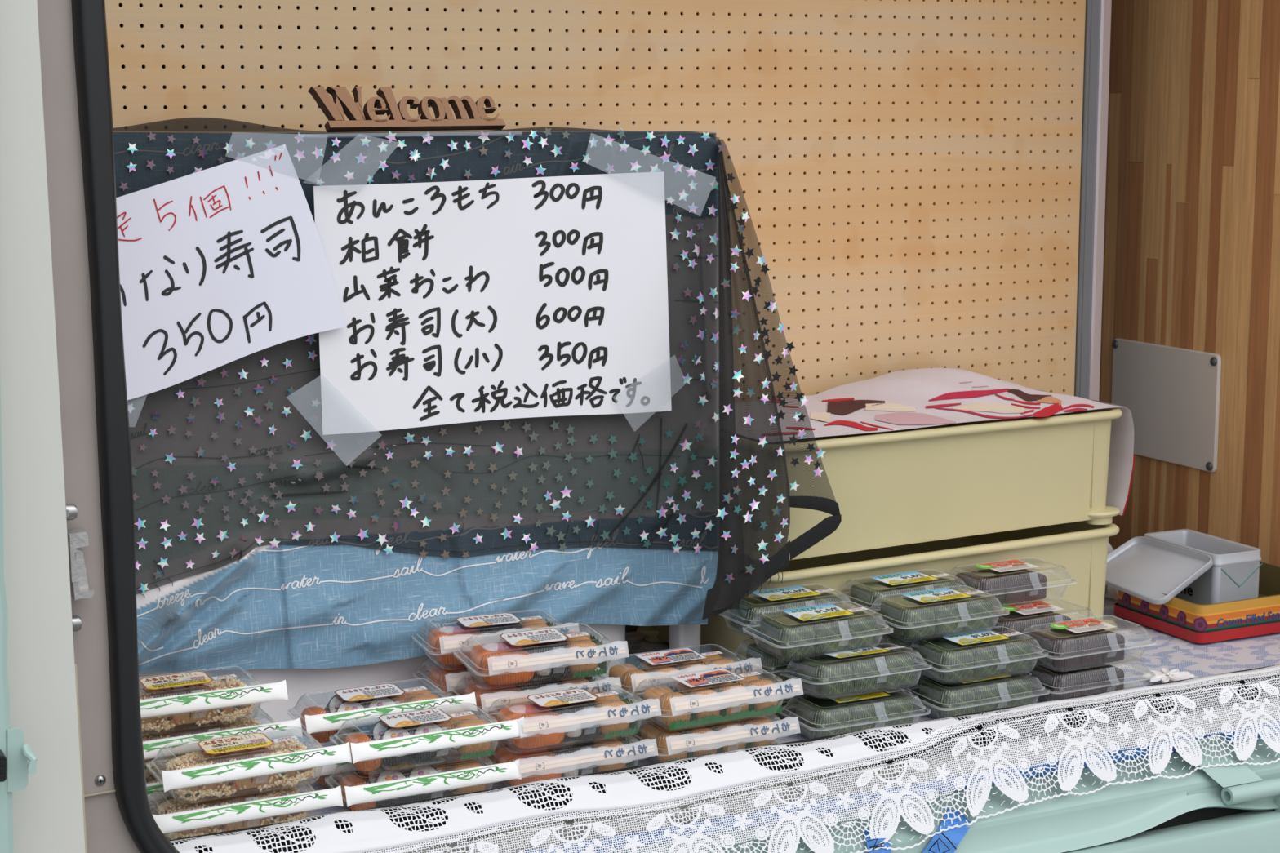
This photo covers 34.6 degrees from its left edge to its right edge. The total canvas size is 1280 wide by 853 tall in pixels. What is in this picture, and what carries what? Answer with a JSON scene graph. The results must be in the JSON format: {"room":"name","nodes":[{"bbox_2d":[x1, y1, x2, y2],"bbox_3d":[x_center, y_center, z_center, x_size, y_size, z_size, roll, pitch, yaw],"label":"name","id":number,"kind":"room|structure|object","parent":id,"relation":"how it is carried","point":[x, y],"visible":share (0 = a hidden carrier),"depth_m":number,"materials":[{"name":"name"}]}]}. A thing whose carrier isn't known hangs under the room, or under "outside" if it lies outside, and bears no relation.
{"room":"food stall","nodes":[
{"label":"food stall","id":0,"kind":"room"},
{"bbox_2d":[0,0,87,852],"bbox_3d":[-0.831,-0.016,2.027,0.533,1.700,0.080,-5,10,-25],"label":"panel","id":1,"kind":"object","parent":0,"point":[39,686],"visible":0.98,"depth_m":2.16,"materials":[{"name":"beige"}]},
{"bbox_2d":[0,727,37,792],"bbox_3d":[-0.643,0.348,2.114,0.043,0.067,0.035,-5,10,-25],"label":"clip","id":2,"kind":"object","parent":1,"relation":"attached to","point":[19,753],"visible":1,"depth_m":2.12,"materials":[{"name":"green paint"}]},
{"bbox_2d":[1098,0,1279,567],"bbox_3d":[1.179,-0.492,3.683,0.041,2.100,1.100,-5,10,-25],"label":"wall","id":3,"kind":"structure","parent":0,"point":[1192,239],"depth_m":3.89,"materials":[{"name":"brown wood"}]},
{"bbox_2d":[1111,337,1221,472],"bbox_3d":[1.022,-0.045,4.024,0.013,0.227,0.312,-5,10,-25],"label":"cover plate","id":4,"kind":"object","parent":3,"relation":"attached to","point":[1171,394],"visible":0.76,"depth_m":4.00,"materials":[{"name":"grey"}]},
{"bbox_3d":[-0.411,0.685,3.140,3.540,0.040,1.100,-5,10,-25],"label":"floor","id":5,"kind":"structure","parent":0,"visible":0},
{"bbox_2d":[606,733,1279,852],"bbox_3d":[0.449,0.600,2.856,2.260,0.212,0.147,-5,10,-25],"label":"panel","id":6,"kind":"object","parent":5,"relation":"on","point":[1223,809],"visible":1,"depth_m":2.94,"materials":[{"name":"fabric"}]},
{"bbox_2d":[36,0,140,852],"bbox_3d":[-0.636,-0.087,2.265,0.187,1.636,0.045,-5,10,-25],"label":"frame post","id":7,"kind":"object","parent":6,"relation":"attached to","point":[107,832],"visible":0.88,"depth_m":2.26,"materials":[{"name":"grey metal"}]},
{"bbox_2d":[66,528,93,600],"bbox_3d":[-0.618,0.152,2.264,0.024,0.075,0.030,-5,10,-25],"label":"latch","id":8,"kind":"object","parent":7,"relation":"attached to","point":[77,538],"depth_m":2.26,"materials":[{"name":"grey metal"}]},
{"bbox_2d":[71,0,179,852],"bbox_3d":[-0.559,-0.252,2.247,0.102,1.621,0.026,-5,10,-25],"label":"seal","id":9,"kind":"object","parent":7,"relation":"attached to","point":[88,16],"visible":1,"depth_m":2.27,"materials":[{"name":"black rubber"}]},
{"bbox_2d":[364,697,1279,852],"bbox_3d":[0.399,0.481,2.871,2.160,0.031,0.021,-5,10,-25],"label":"lace trim","id":10,"kind":"structure","parent":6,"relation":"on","point":[571,822],"depth_m":2.76,"materials":[{"name":"white fabric"}]},
{"bbox_2d":[862,829,891,852],"bbox_3d":[0.317,0.557,2.777,0.041,0.058,0.085,-1,9,-7],"label":"strap","id":11,"kind":"object","parent":6,"relation":"attached to","point":[871,843],"visible":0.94,"depth_m":2.75,"materials":[{"name":"blue"}]},
{"bbox_2d":[523,720,1279,852],"bbox_3d":[0.408,0.502,2.857,2.140,0.019,0.006,-5,10,-25],"label":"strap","id":12,"kind":"object","parent":6,"relation":"on","point":[1126,757],"visible":0.38,"depth_m":2.83,"materials":[{"name":"white fabric"}]},
{"bbox_2d":[922,808,971,852],"bbox_3d":[0.431,0.560,2.827,0.046,0.080,0.154,5,11,31],"label":"strap","id":13,"kind":"object","parent":6,"relation":"attached to","point":[946,842],"visible":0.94,"depth_m":2.80,"materials":[{"name":"blue fabric"}]},
{"bbox_3d":[0.219,0.417,3.241,2.160,0.028,0.770,-5,10,-25],"label":"board","id":14,"kind":"object","parent":5,"relation":"on","visible":0},
{"bbox_2d":[152,588,1279,839],"bbox_3d":[0.219,0.402,3.239,2.140,0.002,0.760,-5,10,-25],"label":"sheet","id":15,"kind":"object","parent":14,"relation":"on","point":[1147,649],"visible":0.07,"depth_m":3.36,"materials":[{"name":"white fabric"}]},
{"bbox_2d":[145,768,178,814],"bbox_3d":[-0.572,0.463,2.680,0.236,0.057,0.127,-5,10,-25],"label":"pack","id":16,"kind":"object","parent":15,"relation":"on","point":[157,796],"visible":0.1,"depth_m":2.60,"materials":[{"name":"white"}]},
{"bbox_2d":[146,784,173,794],"bbox_3d":[-0.544,0.453,2.624,0.195,0.014,0.007,-5,10,-25],"label":"print","id":17,"kind":"object","parent":16,"relation":"on","point":[151,788],"depth_m":2.59},
{"bbox_2d":[142,714,302,773],"bbox_3d":[-0.572,0.407,2.674,0.236,0.057,0.127,-5,10,-26],"label":"pack","id":18,"kind":"object","parent":16,"relation":"on","point":[160,748],"visible":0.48,"depth_m":2.64,"materials":[{"name":"white"}]},
{"bbox_2d":[138,671,288,732],"bbox_3d":[-0.586,0.355,2.651,0.236,0.057,0.127,-5,10,-25],"label":"pack","id":19,"kind":"object","parent":18,"relation":"on","point":[201,700],"visible":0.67,"depth_m":2.63,"materials":[{"name":"white"}]},
{"bbox_2d":[140,671,211,689],"bbox_3d":[-0.598,0.327,2.648,0.083,0.001,0.057,-5,10,-25],"label":"print","id":20,"kind":"object","parent":19,"relation":"on","point":[191,678],"depth_m":2.65},
{"bbox_2d":[140,685,271,709],"bbox_3d":[-0.558,0.345,2.596,0.195,0.014,0.007,-5,10,-25],"label":"print","id":21,"kind":"object","parent":19,"relation":"on","point":[251,694],"depth_m":2.60},
{"bbox_2d":[142,724,288,751],"bbox_3d":[-0.543,0.398,2.619,0.195,0.014,0.007,-5,10,-26],"label":"print","id":22,"kind":"object","parent":18,"relation":"on","point":[146,747],"depth_m":2.61},
{"bbox_2d":[152,784,343,839],"bbox_3d":[-0.505,0.478,2.578,0.236,0.057,0.127,-5,10,-26],"label":"pack","id":23,"kind":"object","parent":15,"relation":"on","point":[178,818],"visible":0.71,"depth_m":2.54,"materials":[{"name":"white paper"}]},
{"bbox_2d":[204,787,257,797],"bbox_3d":[-0.516,0.451,2.574,0.083,0.001,0.057,-5,10,-26],"label":"print","id":24,"kind":"object","parent":23,"relation":"on","point":[255,788],"depth_m":2.56},
{"bbox_2d":[172,792,328,823],"bbox_3d":[-0.477,0.469,2.523,0.195,0.014,0.007,-5,10,-26],"label":"print","id":25,"kind":"object","parent":23,"relation":"on","point":[241,809],"depth_m":2.52},
{"bbox_2d":[161,733,351,801],"bbox_3d":[-0.493,0.423,2.571,0.236,0.057,0.127,-5,10,-27],"label":"pack","id":26,"kind":"object","parent":23,"relation":"on","point":[227,766],"visible":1,"depth_m":2.54,"materials":[{"name":"white"}]},
{"bbox_2d":[198,733,272,754],"bbox_3d":[-0.505,0.396,2.567,0.083,0.001,0.057,-5,10,-27],"label":"label","id":27,"kind":"object","parent":26,"relation":"on","point":[254,740],"depth_m":2.57,"materials":[{"name":"paper"}]},
{"bbox_2d":[182,748,335,778],"bbox_3d":[-0.464,0.414,2.516,0.195,0.014,0.007,-5,10,-27],"label":"print","id":28,"kind":"object","parent":26,"relation":"on","point":[299,760],"depth_m":2.52},
{"bbox_2d":[138,623,625,732],"bbox_3d":[-0.449,0.274,3.109,0.834,0.287,0.295,-5,10,-25],"label":"foam box","id":29,"kind":"object","parent":15,"relation":"on","point":[305,687],"visible":0.02,"depth_m":2.97,"materials":[{"name":"white plastic"}]},
{"bbox_3d":[-0.381,-0.146,3.049,0.936,0.557,0.235,-5,10,-25],"label":"cardboard box","id":30,"kind":"object","parent":29,"relation":"on","visible":0},
{"bbox_2d":[136,128,718,672],"bbox_3d":[-0.344,-0.050,3.001,0.968,0.765,0.398,-5,10,-25],"label":"cloth","id":31,"kind":"object","parent":30,"relation":"on","point":[283,606],"visible":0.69,"depth_m":2.94,"materials":[{"name":"blue fabric"}]},
{"bbox_2d":[112,117,841,620],"bbox_3d":[-0.238,-0.075,2.904,1.063,0.720,0.298,-5,10,-25],"label":"cloth","id":32,"kind":"object","parent":31,"relation":"on","point":[216,454],"visible":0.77,"depth_m":2.97,"materials":[{"name":"black fabric"}]},
{"bbox_2d":[115,144,346,399],"bbox_3d":[-0.571,-0.202,2.728,0.371,0.340,0.006,-5,10,-25],"label":"sign","id":33,"kind":"object","parent":32,"relation":"attached to","point":[220,265],"visible":0.91,"depth_m":2.73,"materials":[{"name":"white paper"}]},
{"bbox_2d":[313,171,671,435],"bbox_3d":[-0.197,-0.179,2.931,0.543,0.356,0.008,-5,10,-25],"label":"list","id":34,"kind":"object","parent":32,"relation":"attached to","point":[464,301],"visible":1,"depth_m":2.92,"materials":[{"name":"white paper"}]},
{"bbox_3d":[-0.334,-0.412,2.898,0.330,0.005,0.088,-5,10,-25],"label":"strip","id":35,"kind":"object","parent":31,"relation":"on","visible":0},
{"bbox_2d":[307,86,506,132],"bbox_3d":[-0.325,-0.448,2.897,0.285,0.063,0.043,-5,10,-28],"label":"welcome sign","id":36,"kind":"object","parent":35,"relation":"on","point":[398,117],"visible":1,"depth_m":2.88,"materials":[{"name":"brown wood"}]},
{"bbox_2d":[312,728,458,786],"bbox_3d":[-0.347,0.444,2.787,0.236,0.055,0.127,-5,10,-25],"label":"pack","id":37,"kind":"object","parent":15,"relation":"on","point":[329,775],"visible":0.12,"depth_m":2.72,"materials":[{"name":"white"}]},
{"bbox_2d":[301,683,477,742],"bbox_3d":[-0.353,0.385,2.775,0.236,0.055,0.127,-5,10,-25],"label":"pack","id":38,"kind":"object","parent":37,"relation":"on","point":[346,713],"visible":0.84,"depth_m":2.74,"materials":[{"name":"white"}]},
{"bbox_2d":[335,684,404,701],"bbox_3d":[-0.364,0.358,2.771,0.083,0.001,0.057,-5,10,-25],"label":"print","id":39,"kind":"object","parent":38,"relation":"on","point":[382,692],"depth_m":2.77},
{"bbox_2d":[323,697,462,723],"bbox_3d":[-0.325,0.377,2.719,0.195,0.014,0.007,-5,10,-25],"label":"print","id":40,"kind":"object","parent":38,"relation":"on","point":[368,715],"depth_m":2.72},
{"bbox_2d":[339,752,521,811],"bbox_3d":[-0.287,0.461,2.678,0.236,0.055,0.127,-5,10,-26],"label":"pack","id":41,"kind":"object","parent":15,"relation":"on","point":[416,780],"visible":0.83,"depth_m":2.64,"materials":[{"name":"white paper"}]},
{"bbox_2d":[380,753,444,770],"bbox_3d":[-0.299,0.434,2.674,0.083,0.001,0.057,-5,10,-26],"label":"print","id":42,"kind":"object","parent":41,"relation":"on","point":[411,762],"depth_m":2.66},
{"bbox_2d":[343,708,527,771],"bbox_3d":[-0.280,0.405,2.673,0.236,0.055,0.127,-5,10,-26],"label":"pack","id":43,"kind":"object","parent":41,"relation":"on","point":[422,734],"visible":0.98,"depth_m":2.64,"materials":[{"name":"white"}]},
{"bbox_2d":[379,708,450,727],"bbox_3d":[-0.292,0.378,2.669,0.083,0.001,0.057,-5,10,-26],"label":"print","id":44,"kind":"object","parent":43,"relation":"on","point":[429,717],"depth_m":2.67},
{"bbox_2d":[369,723,512,751],"bbox_3d":[-0.252,0.397,2.618,0.195,0.014,0.007,-5,10,-26],"label":"print","id":45,"kind":"object","parent":43,"relation":"on","point":[432,738],"depth_m":2.61},
{"bbox_2d":[363,765,507,794],"bbox_3d":[-0.259,0.452,2.623,0.195,0.014,0.007,-5,10,-26],"label":"print","id":46,"kind":"object","parent":41,"relation":"on","point":[426,784],"depth_m":2.62},
{"bbox_2d":[484,723,547,760],"bbox_3d":[-0.143,0.427,2.883,0.218,0.054,0.128,-5,10,-25],"label":"pack","id":47,"kind":"object","parent":15,"relation":"on","point":[495,745],"visible":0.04,"depth_m":2.82,"materials":[{"name":"white"}]},
{"bbox_2d":[464,671,618,723],"bbox_3d":[-0.149,0.373,2.867,0.218,0.054,0.128,-4,10,-24],"label":"pack","id":48,"kind":"object","parent":47,"relation":"on","point":[491,700],"visible":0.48,"depth_m":2.84,"materials":[{"name":"white"}]},
{"bbox_2d":[470,627,626,685],"bbox_3d":[-0.139,0.319,2.857,0.218,0.058,0.128,-4,10,-24],"label":"pack","id":49,"kind":"object","parent":48,"relation":"on","point":[550,652],"visible":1,"depth_m":2.84,"materials":[{"name":"white"}]},
{"bbox_2d":[501,628,567,645],"bbox_3d":[-0.147,0.292,2.854,0.083,0.001,0.057,-4,13,-24],"label":"print","id":50,"kind":"object","parent":49,"relation":"on","point":[540,636],"depth_m":2.85},
{"bbox_2d":[576,646,617,657],"bbox_3d":[-0.059,0.311,2.824,0.062,0.013,0.005,-4,13,-24],"label":"print","id":51,"kind":"object","parent":49,"relation":"on","point":[615,648],"depth_m":2.83},
{"bbox_2d":[568,682,610,692],"bbox_3d":[-0.069,0.362,2.834,0.062,0.013,0.005,-4,10,-24],"label":"print","id":52,"kind":"object","parent":48,"relation":"on","point":[591,689],"depth_m":2.84},
{"bbox_2d":[493,731,654,786],"bbox_3d":[-0.100,0.445,2.767,0.218,0.054,0.128,-5,10,-26],"label":"pack","id":53,"kind":"object","parent":15,"relation":"on","point":[573,756],"visible":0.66,"depth_m":2.75,"materials":[{"name":"clear plastic"}]},
{"bbox_2d":[496,688,657,748],"bbox_3d":[-0.096,0.391,2.759,0.218,0.054,0.128,-5,10,-26],"label":"pack","id":54,"kind":"object","parent":53,"relation":"on","point":[580,713],"visible":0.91,"depth_m":2.74,"materials":[{"name":"white"}]},
{"bbox_2d":[528,688,596,706],"bbox_3d":[-0.104,0.363,2.757,0.083,0.001,0.057,-5,10,-26],"label":"label","id":55,"kind":"object","parent":54,"relation":"on","point":[581,697],"depth_m":2.76,"materials":[{"name":"white paper"}]},
{"bbox_2d":[608,704,650,717],"bbox_3d":[-0.014,0.379,2.729,0.062,0.013,0.005,-5,10,-26],"label":"print","id":56,"kind":"object","parent":54,"relation":"on","point":[622,712],"depth_m":2.73},
{"bbox_2d":[604,744,646,758],"bbox_3d":[-0.019,0.434,2.737,0.062,0.013,0.005,-5,10,-26],"label":"print","id":57,"kind":"object","parent":53,"relation":"on","point":[633,750],"depth_m":2.74},
{"bbox_2d":[626,704,665,742],"bbox_3d":[0.057,0.412,2.973,0.218,0.055,0.128,-5,10,-25],"label":"pack","id":58,"kind":"object","parent":15,"relation":"on","point":[643,720],"visible":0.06,"depth_m":2.91,"materials":[{"name":"white"}]},
{"bbox_2d":[608,648,759,705],"bbox_3d":[0.052,0.358,2.960,0.218,0.055,0.128,-4,10,-25],"label":"pack","id":59,"kind":"object","parent":58,"relation":"on","point":[657,669],"visible":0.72,"depth_m":2.94,"materials":[{"name":"white"}]},
{"bbox_2d":[642,649,702,663],"bbox_3d":[0.045,0.331,2.959,0.077,0.001,0.053,-4,10,-25],"label":"print","id":60,"kind":"object","parent":59,"relation":"on","point":[672,656],"depth_m":2.96},
{"bbox_2d":[713,662,752,672],"bbox_3d":[0.133,0.346,2.929,0.062,0.013,0.005,-4,10,-25],"label":"print","id":61,"kind":"object","parent":59,"relation":"on","point":[745,664],"depth_m":2.93},
{"bbox_2d":[669,624,700,660],"bbox_3d":[0.070,0.257,3.214,0.038,0.282,0.045,-5,10,-25],"label":"post","id":62,"kind":"object","parent":15,"relation":"on","point":[685,636],"visible":0.07,"depth_m":3.21,"materials":[{"name":"plastic"}]},
{"bbox_2d":[640,716,797,762],"bbox_3d":[0.098,0.430,2.861,0.218,0.055,0.128,-5,10,-26],"label":"pack","id":63,"kind":"object","parent":15,"relation":"on","point":[753,731],"visible":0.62,"depth_m":2.83,"materials":[{"name":"clear plastic"}]},
{"bbox_2d":[643,668,799,730],"bbox_3d":[0.102,0.375,2.850,0.218,0.055,0.128,-5,10,-27],"label":"pack","id":64,"kind":"object","parent":63,"relation":"on","point":[717,695],"visible":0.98,"depth_m":2.83,"materials":[{"name":"white"}]},
{"bbox_2d":[676,670,740,685],"bbox_3d":[0.095,0.348,2.848,0.077,0.001,0.053,-5,10,-27],"label":"print","id":65,"kind":"object","parent":64,"relation":"on","point":[712,677],"depth_m":2.85},
{"bbox_2d":[753,684,793,697],"bbox_3d":[0.183,0.363,2.821,0.062,0.013,0.005,-5,10,-27],"label":"print","id":66,"kind":"object","parent":64,"relation":"on","point":[769,691],"depth_m":2.82},
{"bbox_2d":[750,722,790,735],"bbox_3d":[0.180,0.418,2.831,0.062,0.013,0.005,-5,10,-26],"label":"print","id":67,"kind":"object","parent":63,"relation":"on","point":[784,724],"depth_m":2.83},
{"bbox_2d":[169,664,1279,852],"bbox_3d":[0.397,0.483,2.869,2.125,0.151,0.201,-5,10,-25],"label":"lace tablecloth","id":68,"kind":"object","parent":15,"relation":"on","point":[373,830],"visible":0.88,"depth_m":2.73,"materials":[{"name":"white fabric"}]},
{"bbox_2d":[761,679,826,719],"bbox_3d":[0.244,0.396,3.068,0.201,0.054,0.117,-5,10,-25],"label":"pack","id":69,"kind":"object","parent":15,"relation":"on","point":[788,701],"visible":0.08,"depth_m":3.02,"materials":[{"name":"white"}]},
{"bbox_2d":[746,643,845,683],"bbox_3d":[0.243,0.341,3.059,0.201,0.054,0.117,-5,10,-25],"label":"pack","id":70,"kind":"object","parent":69,"relation":"on","point":[774,668],"visible":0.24,"depth_m":3.01,"materials":[{"name":"white"}]},
{"bbox_2d":[729,586,843,637],"bbox_3d":[0.221,0.276,3.087,0.201,0.054,0.117,-5,10,-26],"label":"pack","id":71,"kind":"object","parent":70,"relation":"on","point":[747,620],"visible":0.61,"depth_m":3.06,"materials":[{"name":"white"}]},
{"bbox_2d":[752,586,819,600],"bbox_3d":[0.218,0.250,3.082,0.086,0.001,0.061,-5,10,-26],"label":"print","id":72,"kind":"object","parent":71,"relation":"on","point":[797,593],"depth_m":3.08},
{"bbox_2d":[795,688,913,737],"bbox_3d":[0.310,0.411,2.968,0.201,0.054,0.117,-5,10,-25],"label":"pack","id":73,"kind":"object","parent":15,"relation":"on","point":[853,711],"visible":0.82,"depth_m":2.94,"materials":[{"name":"clear plastic"}]},
{"bbox_2d":[797,645,915,696],"bbox_3d":[0.312,0.352,2.967,0.201,0.061,0.117,-5,10,-25],"label":"pack","id":74,"kind":"object","parent":73,"relation":"on","point":[846,671],"visible":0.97,"depth_m":2.94,"materials":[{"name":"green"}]},
{"bbox_2d":[760,604,876,658],"bbox_3d":[0.260,0.296,2.990,0.201,0.059,0.118,-5,12,-27],"label":"pack","id":75,"kind":"object","parent":74,"relation":"on","point":[828,628],"visible":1,"depth_m":2.96,"materials":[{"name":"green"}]},
{"bbox_2d":[782,604,853,621],"bbox_3d":[0.258,0.269,2.984,0.086,0.001,0.061,-5,12,-27],"label":"print","id":76,"kind":"object","parent":75,"relation":"on","point":[805,616],"depth_m":2.98},
{"bbox_2d":[822,645,890,657],"bbox_3d":[0.309,0.325,2.965,0.086,0.001,0.061,-5,4,-25],"label":"print","id":77,"kind":"object","parent":74,"relation":"on","point":[870,651],"depth_m":2.97},
{"bbox_2d":[834,689,889,702],"bbox_3d":[0.308,0.385,2.963,0.086,0.001,0.061,-5,10,-25],"label":"print","id":78,"kind":"object","parent":73,"relation":"on","point":[870,695],"depth_m":2.96},
{"bbox_2d":[636,520,1119,679],"bbox_3d":[0.403,0.264,3.477,0.730,0.192,0.425,-5,10,-29],"label":"crate","id":79,"kind":"object","parent":15,"relation":"on","point":[1072,557],"visible":0.28,"depth_m":3.40,"materials":[{"name":"beige plastic"}]},
{"bbox_2d":[786,395,1122,559],"bbox_3d":[0.400,0.068,3.445,0.730,0.192,0.425,-5,10,-29],"label":"crate","id":80,"kind":"object","parent":79,"relation":"on","point":[931,483],"visible":0.41,"depth_m":3.29,"materials":[{"name":"beige plastic"}]},
{"bbox_2d":[802,368,1134,515],"bbox_3d":[0.422,0.043,3.448,0.751,0.224,0.431,-5,10,-25],"label":"towel","id":81,"kind":"object","parent":80,"relation":"on","point":[921,397],"visible":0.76,"depth_m":3.47,"materials":[{"name":"white fabric"}]},
{"bbox_2d":[880,661,937,698],"bbox_3d":[0.431,0.381,3.157,0.201,0.054,0.117,-5,10,-25],"label":"pack","id":82,"kind":"object","parent":15,"relation":"on","point":[911,691],"visible":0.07,"depth_m":3.11,"materials":[{"name":"white"}]},
{"bbox_2d":[871,626,975,662],"bbox_3d":[0.431,0.326,3.148,0.201,0.054,0.117,-5,10,-25],"label":"pack","id":83,"kind":"object","parent":82,"relation":"on","point":[884,639],"visible":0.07,"depth_m":3.10,"materials":[{"name":"white"}]},
{"bbox_2d":[849,571,959,620],"bbox_3d":[0.411,0.261,3.189,0.201,0.054,0.117,-5,10,-28],"label":"pack","id":84,"kind":"object","parent":83,"relation":"on","point":[870,596],"visible":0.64,"depth_m":3.17,"materials":[{"name":"white"}]},
{"bbox_2d":[870,571,937,585],"bbox_3d":[0.409,0.235,3.184,0.086,0.001,0.061,-5,10,-28],"label":"print","id":85,"kind":"object","parent":84,"relation":"on","point":[913,578],"depth_m":3.18},
{"bbox_2d":[880,587,993,639],"bbox_3d":[0.446,0.279,3.087,0.201,0.054,0.117,-5,10,-26],"label":"pack","id":86,"kind":"object","parent":83,"relation":"on","point":[928,613],"visible":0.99,"depth_m":3.06,"materials":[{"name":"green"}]},
{"bbox_2d":[902,587,971,602],"bbox_3d":[0.444,0.253,3.083,0.086,0.001,0.061,-5,10,-26],"label":"print","id":87,"kind":"object","parent":86,"relation":"on","point":[941,595],"depth_m":3.08},
{"bbox_2d":[919,670,1032,718],"bbox_3d":[0.501,0.396,3.063,0.201,0.054,0.117,-5,10,-26],"label":"pack","id":88,"kind":"object","parent":15,"relation":"on","point":[941,699],"visible":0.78,"depth_m":3.03,"materials":[{"name":"white"}]},
{"bbox_2d":[917,628,1031,682],"bbox_3d":[0.499,0.339,3.062,0.201,0.054,0.117,-5,10,-26],"label":"pack","id":89,"kind":"object","parent":88,"relation":"on","point":[981,652],"visible":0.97,"depth_m":3.04,"materials":[{"name":"white"}]},
{"bbox_2d":[939,628,1009,644],"bbox_3d":[0.497,0.313,3.057,0.086,0.001,0.061,-5,10,-26],"label":"print","id":90,"kind":"object","parent":89,"relation":"on","point":[981,637],"depth_m":3.06},
{"bbox_2d":[958,671,1010,683],"bbox_3d":[0.499,0.369,3.058,0.086,0.001,0.061,-5,10,-26],"label":"print","id":91,"kind":"object","parent":88,"relation":"on","point":[1002,677],"depth_m":3.05},
{"bbox_2d":[1014,659,1045,678],"bbox_3d":[0.615,0.366,3.244,0.201,0.054,0.117,-5,10,-25],"label":"pack","id":92,"kind":"object","parent":15,"relation":"on","point":[1033,663],"visible":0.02,"depth_m":3.20,"materials":[{"name":"white"}]},
{"bbox_2d":[978,600,1071,641],"bbox_3d":[0.619,0.311,3.235,0.201,0.054,0.117,-5,10,-26],"label":"pack","id":93,"kind":"object","parent":92,"relation":"on","point":[1028,618],"visible":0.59,"depth_m":3.21,"materials":[{"name":"white"}]},
{"bbox_2d":[955,559,1046,606],"bbox_3d":[0.589,0.248,3.280,0.201,0.054,0.117,-5,10,-27],"label":"pack","id":94,"kind":"object","parent":93,"relation":"on","point":[1004,582],"visible":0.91,"depth_m":3.25,"materials":[{"name":"white"}]},
{"bbox_2d":[976,560,1030,570],"bbox_3d":[0.580,0.222,3.274,0.088,0.001,0.055,-5,10,-27],"label":"print","id":95,"kind":"object","parent":94,"relation":"on","point":[1010,565],"depth_m":3.28},
{"bbox_2d":[1000,600,1055,613],"bbox_3d":[0.611,0.285,3.229,0.088,0.001,0.055,-5,10,-26],"label":"print","id":96,"kind":"object","parent":93,"relation":"on","point":[1034,607],"depth_m":3.23},
{"bbox_2d":[1028,662,1124,701],"bbox_3d":[0.680,0.382,3.143,0.201,0.054,0.117,-5,10,-26],"label":"pack","id":97,"kind":"object","parent":15,"relation":"on","point":[1051,683],"visible":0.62,"depth_m":3.11,"materials":[{"name":"clear plastic"}]},
{"bbox_2d":[1028,617,1124,670],"bbox_3d":[0.677,0.328,3.127,0.201,0.054,0.117,-5,10,-26],"label":"pack","id":98,"kind":"object","parent":97,"relation":"on","point":[1075,644],"visible":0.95,"depth_m":3.10,"materials":[{"name":"white"}]},
{"bbox_2d":[1050,617,1106,631],"bbox_3d":[0.668,0.302,3.120,0.088,0.001,0.055,-5,10,-26],"label":"print","id":99,"kind":"object","parent":98,"relation":"on","point":[1091,624],"depth_m":3.12},
{"bbox_2d":[1142,667,1194,683],"bbox_3d":[0.832,0.392,3.238,0.088,0.005,0.071,-5,10,-25],"label":"flower","id":100,"kind":"object","parent":15,"relation":"on","point":[1174,675],"visible":0.98,"depth_m":3.23,"materials":[{"name":"white fabric"}]},
{"bbox_2d":[1114,602,1279,643],"bbox_3d":[1.030,0.326,3.602,0.329,0.018,0.234,-5,10,-25],"label":"lid","id":101,"kind":"object","parent":15,"relation":"on","point":[1272,628],"visible":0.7,"depth_m":3.48,"materials":[{"name":"red"}]},
{"bbox_2d":[1117,561,1279,632],"bbox_3d":[1.029,0.302,3.595,0.324,0.061,0.230,-5,10,-25],"label":"tray","id":102,"kind":"object","parent":101,"relation":"on","point":[1264,609],"visible":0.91,"depth_m":3.48,"materials":[{"name":"orange plastic"}]},
{"bbox_2d":[1105,528,1262,604],"bbox_3d":[0.937,0.267,3.615,0.233,0.118,0.207,-5,10,-25],"label":"tin","id":103,"kind":"object","parent":102,"relation":"on","point":[1191,566],"visible":0.88,"depth_m":3.57,"materials":[{"name":"grey metal"}]},
{"bbox_3d":[-0.210,0.413,2.974,0.218,0.054,0.128,-5,10,-25],"label":"pack","id":104,"kind":"object","parent":15,"relation":"on","visible":0},
{"bbox_2d":[428,663,569,697],"bbox_3d":[-0.208,0.358,2.966,0.218,0.054,0.128,-5,10,-25],"label":"pack","id":105,"kind":"object","parent":104,"relation":"on","point":[446,681],"visible":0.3,"depth_m":2.92,"materials":[{"name":"white"}]},
{"bbox_2d":[427,613,576,665],"bbox_3d":[-0.209,0.304,2.948,0.218,0.054,0.128,-4,10,-21],"label":"pack","id":106,"kind":"object","parent":105,"relation":"on","point":[451,645],"visible":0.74,"depth_m":2.93,"materials":[{"name":"white"}]},
{"bbox_2d":[457,613,520,626],"bbox_3d":[-0.217,0.277,2.947,0.083,0.001,0.057,-4,10,-21],"label":"print","id":107,"kind":"object","parent":106,"relation":"on","point":[502,620],"depth_m":2.95},
{"bbox_2d":[1074,0,1111,400],"bbox_3d":[0.848,-0.440,3.856,0.052,1.454,0.032,-5,10,-25],"label":"post","id":108,"kind":"object","parent":14,"relation":"on","point":[1098,12],"visible":0.45,"depth_m":3.85,"materials":[{"name":"silver metal"}]},
{"bbox_2d":[104,0,1085,395],"bbox_3d":[-0.171,-0.362,3.381,2.199,1.440,0.016,-5,10,-25],"label":"pegboard","id":109,"kind":"object","parent":108,"relation":"attached to","point":[908,171],"visible":0.27,"depth_m":3.59,"materials":[{"name":"brown wood"}]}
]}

